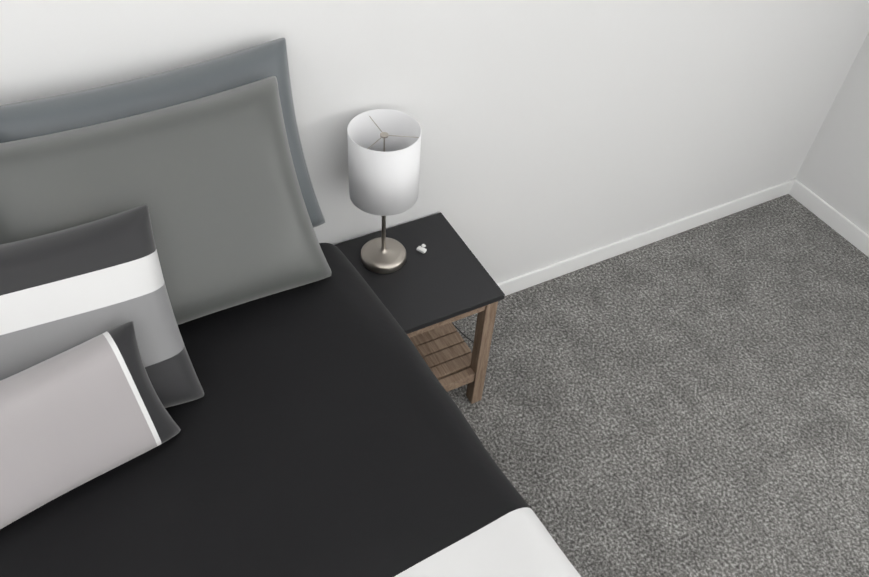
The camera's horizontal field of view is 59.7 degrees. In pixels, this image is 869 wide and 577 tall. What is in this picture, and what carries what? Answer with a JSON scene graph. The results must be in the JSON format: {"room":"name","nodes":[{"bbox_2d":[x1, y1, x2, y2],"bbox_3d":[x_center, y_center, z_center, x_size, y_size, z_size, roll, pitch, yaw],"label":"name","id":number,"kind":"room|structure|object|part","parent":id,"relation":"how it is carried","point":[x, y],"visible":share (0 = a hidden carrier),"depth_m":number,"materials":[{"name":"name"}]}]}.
{"room":"bedroom","nodes":[
{"label":"bedroom","id":0,"kind":"room"},
{"bbox_2d":[0,0,868,283],"bbox_3d":[-3.049,0.195,0.783,11.120,2.770,0.120,-19,51,-21],"label":"wall","id":1,"kind":"structure","parent":0,"point":[554,131],"depth_m":2.47,"materials":[{"name":"white paint"}]},
{"bbox_2d":[497,179,796,295],"bbox_3d":[-0.977,0.434,2.562,6.100,0.085,0.013,-19,51,-21],"label":"baseboard","id":2,"kind":"structure","parent":1,"relation":"attached to","point":[549,272],"depth_m":3.30,"materials":[{"name":"white paint"}]},
{"bbox_2d":[447,194,868,576],"bbox_3d":[0.034,1.947,1.334,6.340,0.100,4.640,-19,51,-21],"label":"floor","id":3,"kind":"structure","parent":0,"point":[693,402],"depth_m":2.77,"materials":[{"name":"carpet"}]},
{"bbox_2d":[0,38,580,576],"bbox_3d":[-0.579,0.842,1.353,1.865,1.323,2.250,-22,52,-23],"label":"bed","id":4,"kind":"object","parent":3,"relation":"on","point":[212,364],"visible":1,"depth_m":1.52,"materials":[{"name":"black fabric"}]},
{"bbox_2d":[0,76,332,379],"bbox_3d":[-0.616,-0.147,1.688,0.740,0.520,0.212,-20,17,-22],"label":"pillow","id":5,"kind":"object","parent":4,"relation":"on","point":[216,164],"depth_m":1.63,"materials":[{"name":"grey fabric"}]},
{"bbox_2d":[0,242,580,576],"bbox_3d":[-0.492,1.021,1.409,1.811,0.812,1.929,-22,52,-23],"label":"comforter","id":6,"kind":"object","parent":4,"relation":"on","point":[314,437],"depth_m":1.50,"materials":[{"name":"black fabric"}]},
{"bbox_2d":[335,212,504,403],"bbox_3d":[-0.092,0.141,2.572,0.444,0.567,0.420,-19,51,-21],"label":"nightstand","id":7,"kind":"object","parent":3,"relation":"on","point":[436,289],"visible":0.52,"depth_m":2.40,"materials":[{"name":"brown wood"}]},
{"bbox_2d":[347,109,420,273],"bbox_3d":[-0.148,-0.262,2.224,0.200,0.485,0.200,-19,51,-21],"label":"lamp","id":8,"kind":"object","parent":7,"relation":"on","point":[384,146],"visible":1,"depth_m":2.12,"materials":[{"name":"white fabric"}]},
{"bbox_3d":[-0.141,-0.353,2.128,0.200,0.220,0.200,-19,51,-21],"label":"lamp shade","id":9,"kind":"part","parent":8,"relation":"part of","materials":[{"name":"white fabric"}]},
{"bbox_2d":[416,244,426,253],"bbox_3d":[-0.039,-0.127,2.432,0.035,0.010,0.038,-19,51,-21],"label":"earbud","id":10,"kind":"object","parent":7,"relation":"on","point":[422,249],"visible":1,"depth_m":2.42,"materials":[{"name":"white plastic"}]},
{"bbox_2d":[796,36,868,234],"bbox_3d":[2.860,0.013,1.396,0.120,2.770,4.350,-19,51,-21],"label":"wall","id":11,"kind":"structure","parent":0,"point":[836,169],"depth_m":3.34,"materials":[{"name":"white paint"}]},
{"bbox_2d":[789,180,868,256],"bbox_3d":[2.732,0.958,2.343,0.013,0.085,4.320,-19,51,-21],"label":"baseboard","id":12,"kind":"structure","parent":11,"relation":"attached to","point":[857,237],"depth_m":3.48,"materials":[{"name":"white paint"}]}
]}

